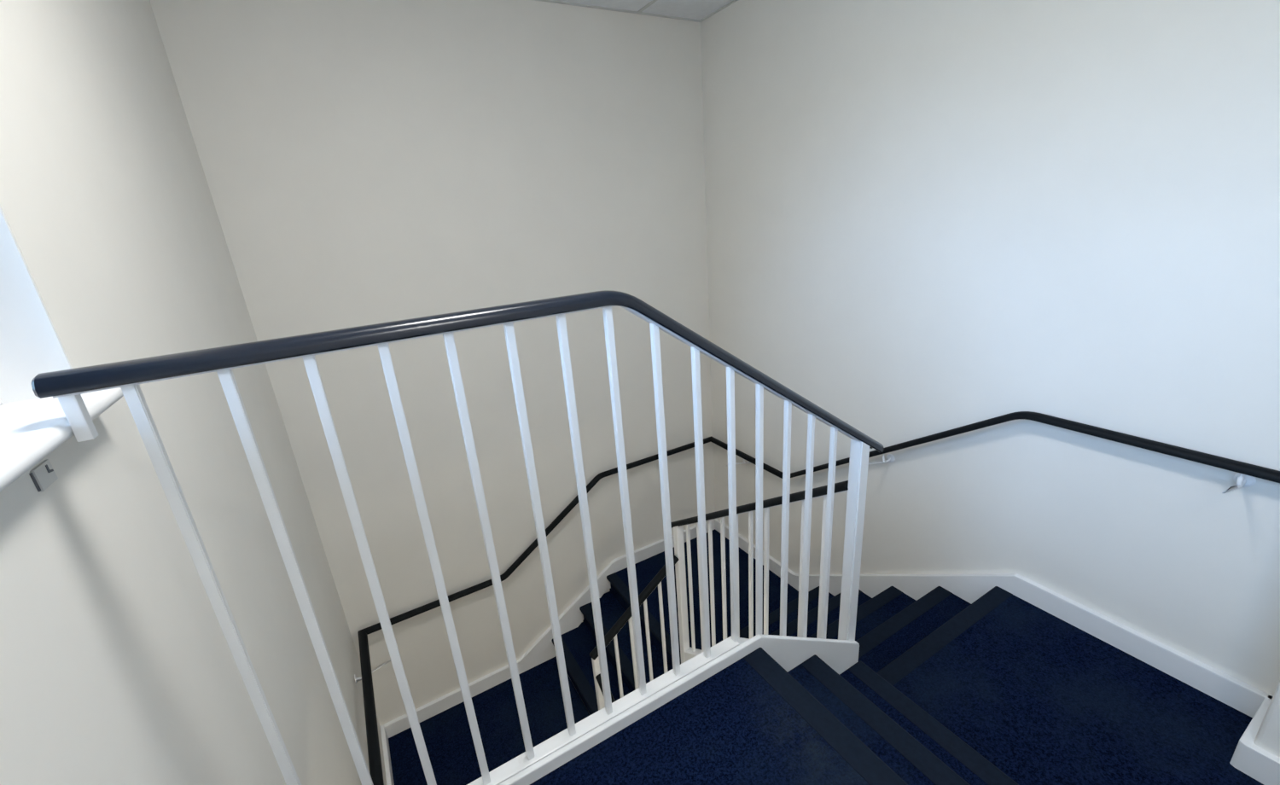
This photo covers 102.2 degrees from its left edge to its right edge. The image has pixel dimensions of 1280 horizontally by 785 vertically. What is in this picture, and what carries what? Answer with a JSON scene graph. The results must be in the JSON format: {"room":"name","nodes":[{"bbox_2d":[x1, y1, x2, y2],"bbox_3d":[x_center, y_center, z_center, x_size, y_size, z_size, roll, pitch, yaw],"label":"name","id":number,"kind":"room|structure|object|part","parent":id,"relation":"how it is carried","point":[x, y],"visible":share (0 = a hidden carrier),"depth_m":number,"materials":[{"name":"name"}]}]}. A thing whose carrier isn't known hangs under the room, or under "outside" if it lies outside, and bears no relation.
{"room":"stairwell","nodes":[
{"label":"stairwell","id":0,"kind":"room"},
{"bbox_2d":[0,0,386,784],"bbox_3d":[-0.729,1.518,1.001,0.220,6.304,5.040,-15,21,-27],"label":"wall","id":1,"kind":"structure","parent":0,"point":[118,666],"depth_m":1.04,"materials":[{"name":"paint"}]},
{"bbox_2d":[29,459,58,491],"bbox_3d":[-0.796,0.111,0.691,0.005,0.030,0.047,-15,21,-27],"label":"clip","id":2,"kind":"object","parent":1,"relation":"attached to","point":[43,474],"visible":1,"depth_m":0.69,"materials":[{"name":"white plastic"}]},
{"bbox_2d":[0,205,123,492],"bbox_3d":[-0.400,-0.133,-0.289,0.195,0.955,2.356,-15,21,-27],"label":"window","id":3,"kind":"structure","parent":1,"relation":"in","point":[32,427],"depth_m":0.78,"materials":[{"name":"white plastic"}]},
{"bbox_3d":[-0.340,0.299,-0.126,0.135,0.026,2.356,-15,21,-27],"label":"sill","id":4,"kind":"part","parent":3,"relation":"part of","materials":[{"name":"white paint"}]},
{"bbox_2d":[380,724,394,784],"bbox_3d":[-1.010,3.119,2.569,0.024,1.348,2.500,-15,21,-27],"label":"baseboard","id":5,"kind":"structure","parent":1,"relation":"attached to","point":[384,736],"depth_m":3.19,"materials":[{"name":"white paint"}]},
{"bbox_2d":[149,0,715,726],"bbox_3d":[-0.562,0.572,3.736,3.000,6.304,0.220,-15,21,-27],"label":"wall","id":6,"kind":"structure","parent":0,"point":[363,162],"depth_m":3.01,"materials":[{"name":"paint"}]},
{"bbox_2d":[384,519,715,738],"bbox_3d":[-0.511,1.729,3.957,2.728,0.710,0.028,-15,21,-27],"label":"baseboard","id":7,"kind":"structure","parent":6,"relation":"attached to","point":[543,649],"depth_m":3.86,"materials":[{"name":"white paint"}]},
{"bbox_2d":[388,655,589,784],"bbox_3d":[-0.885,2.354,3.263,1.215,0.172,1.101,-15,21,-27],"label":"landing","id":8,"kind":"object","parent":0,"point":[447,736],"visible":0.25,"depth_m":3.41,"materials":[{"name":"blue carpet"}]},
{"bbox_2d":[551,591,672,715],"bbox_3d":[-0.186,1.919,3.588,0.525,0.342,1.058,-15,21,-27],"label":"flight","id":9,"kind":"object","parent":8,"relation":"attached to","point":[578,643],"visible":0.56,"depth_m":3.61,"materials":[{"name":"blue carpet"}]},
{"bbox_2d":[589,554,678,710],"bbox_3d":[0.010,1.650,2.954,0.572,1.469,0.058,-15,21,-27],"label":"balustrade","id":10,"kind":"object","parent":9,"relation":"attached to","point":[626,616],"visible":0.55,"depth_m":2.81,"materials":[{"name":"paint"}]},
{"bbox_3d":[-0.199,1.839,2.880,0.040,0.998,0.040,-15,21,-27],"label":"newel post","id":11,"kind":"part","parent":10,"relation":"part of","materials":[{"name":"white paint"}]},
{"bbox_3d":[-0.028,1.146,2.781,0.572,0.401,0.044,-15,21,-27],"label":"handrail","id":12,"kind":"part","parent":10,"relation":"part of","materials":[{"name":"black metal"}]},
{"bbox_2d":[535,0,738,22],"bbox_3d":[0.349,-1.582,0.746,2.780,0.163,4.600,-15,21,-27],"label":"ceiling","id":13,"kind":"structure","parent":0,"point":[692,10],"depth_m":3.03,"materials":[{"name":"paint"}]},
{"bbox_2d":[606,529,798,667],"bbox_3d":[0.499,1.520,3.813,1.085,0.172,1.184,-15,21,-27],"label":"landing","id":14,"kind":"object","parent":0,"point":[646,570],"visible":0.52,"depth_m":3.76,"materials":[{"name":"blue carpet"}]},
{"bbox_2d":[709,586,971,672],"bbox_3d":[1.035,1.380,2.783,1.046,0.682,1.041,-15,21,-27],"label":"flight","id":15,"kind":"object","parent":14,"relation":"on","point":[889,623],"visible":0.37,"depth_m":2.62,"materials":[{"name":"navy carpet"},{"name":"dark grey rubber"}]},
{"bbox_2d":[670,480,848,663],"bbox_3d":[0.476,1.052,2.468,0.058,1.900,1.138,-15,21,-27],"label":"balustrade","id":16,"kind":"object","parent":15,"relation":"attached to","point":[687,653],"visible":0.4,"depth_m":2.44,"materials":[{"name":"paint"}]},
{"bbox_3d":[0.243,1.210,2.965,0.044,1.068,0.044,-15,21,-27],"label":"newel post","id":17,"kind":"part","parent":16,"relation":"part of","materials":[{"name":"white paint"}]},
{"bbox_3d":[0.435,0.518,2.286,0.044,0.769,1.138,-15,21,-27],"label":"handrail","id":18,"kind":"part","parent":16,"relation":"part of","materials":[{"name":"black metal"}]},
{"bbox_2d":[529,647,907,784],"bbox_3d":[0.438,1.279,0.310,1.257,0.172,2.394,-15,21,-27],"label":"floor","id":19,"kind":"structure","parent":0,"point":[750,722],"depth_m":1.28,"materials":[{"name":"navy carpet"},{"name":"dark grey rubber"}]},
{"bbox_2d":[31,290,883,784],"bbox_3d":[0.027,0.616,1.347,1.797,1.761,0.062,-15,21,-27],"label":"guardrail","id":20,"kind":"object","parent":19,"relation":"on","point":[67,386],"visible":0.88,"depth_m":1.09,"materials":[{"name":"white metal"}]},
{"bbox_3d":[-0.004,0.081,1.179,1.766,0.636,0.050,-15,21,-27],"label":"handrail","id":21,"kind":"part","parent":20,"relation":"part of","materials":[{"name":"black plastic"}]},
{"bbox_3d":[0.726,0.588,1.774,0.044,0.953,0.044,-15,21,-27],"label":"newel post","id":22,"kind":"part","parent":20,"relation":"part of","materials":[{"name":"white paint"}]},
{"bbox_2d":[700,0,1279,696],"bbox_3d":[1.907,0.877,2.288,0.220,6.304,4.820,-15,21,-27],"label":"wall","id":23,"kind":"structure","parent":0,"point":[925,218],"depth_m":2.10,"materials":[{"name":"paint"}]},
{"bbox_2d":[354,411,1279,784],"bbox_3d":[0.185,1.268,2.436,3.062,2.256,2.942,-15,21,-27],"label":"wall handrail","id":24,"kind":"object","parent":23,"relation":"attached to","point":[1246,472],"visible":0.92,"depth_m":2.45,"materials":[{"name":"black plastic"}]},
{"bbox_3d":[1.362,0.357,2.811,0.006,0.048,0.048,-15,21,-27],"label":"wall plate","id":25,"kind":"part","parent":24,"relation":"part of","materials":[{"name":"white paint"}]},
{"bbox_3d":[1.952,0.281,1.669,0.006,0.048,0.048,-15,21,-27],"label":"wall plate","id":26,"kind":"part","parent":24,"relation":"part of","materials":[{"name":"white paint"}]},
{"bbox_2d":[714,518,1279,784],"bbox_3d":[1.662,1.368,2.416,0.302,1.050,4.600,-15,21,-27],"label":"baseboard","id":27,"kind":"structure","parent":23,"relation":"attached to","point":[1240,695],"depth_m":2.08,"materials":[{"name":"white paint"}]},
{"bbox_2d":[876,586,1263,784],"bbox_3d":[1.861,1.396,1.231,1.058,0.172,2.420,-15,21,-27],"label":"landing","id":28,"kind":"object","parent":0,"point":[1042,698],"visible":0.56,"depth_m":1.85,"materials":[{"name":"navy carpet"},{"name":"black rubber"}]},
{"bbox_2d":[787,654,1018,784],"bbox_3d":[1.195,1.328,0.787,0.511,0.342,2.394,-15,21,-27],"label":"flight","id":29,"kind":"object","parent":28,"relation":"on","point":[915,745],"visible":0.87,"depth_m":1.54,"materials":[{"name":"navy carpet"},{"name":"dark grey rubber"}]},
{"bbox_2d":[1253,680,1279,757],"bbox_3d":[2.402,1.275,1.012,0.278,6.304,1.574,-15,21,-27],"label":"wall","id":30,"kind":"structure","parent":0,"point":[1267,737],"depth_m":1.54,"materials":[{"name":"paint"}]},
{"bbox_3d":[0.764,3.824,2.591,2.780,0.710,4.600,-15,21,-27],"label":"floor","id":31,"kind":"structure","parent":0,"visible":0},
{"bbox_3d":[-0.303,3.134,2.430,1.103,0.852,1.295,-15,21,-27],"label":"flight","id":32,"kind":"object","parent":31,"relation":"on","visible":0},
{"bbox_2d":[595,673,615,703],"bbox_3d":[0.094,2.449,2.621,0.054,1.780,0.997,-15,21,-27],"label":"balustrade","id":33,"kind":"object","parent":32,"relation":"attached to","point":[598,677],"visible":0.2,"depth_m":2.71,"materials":[{"name":"white paint"}]}
]}

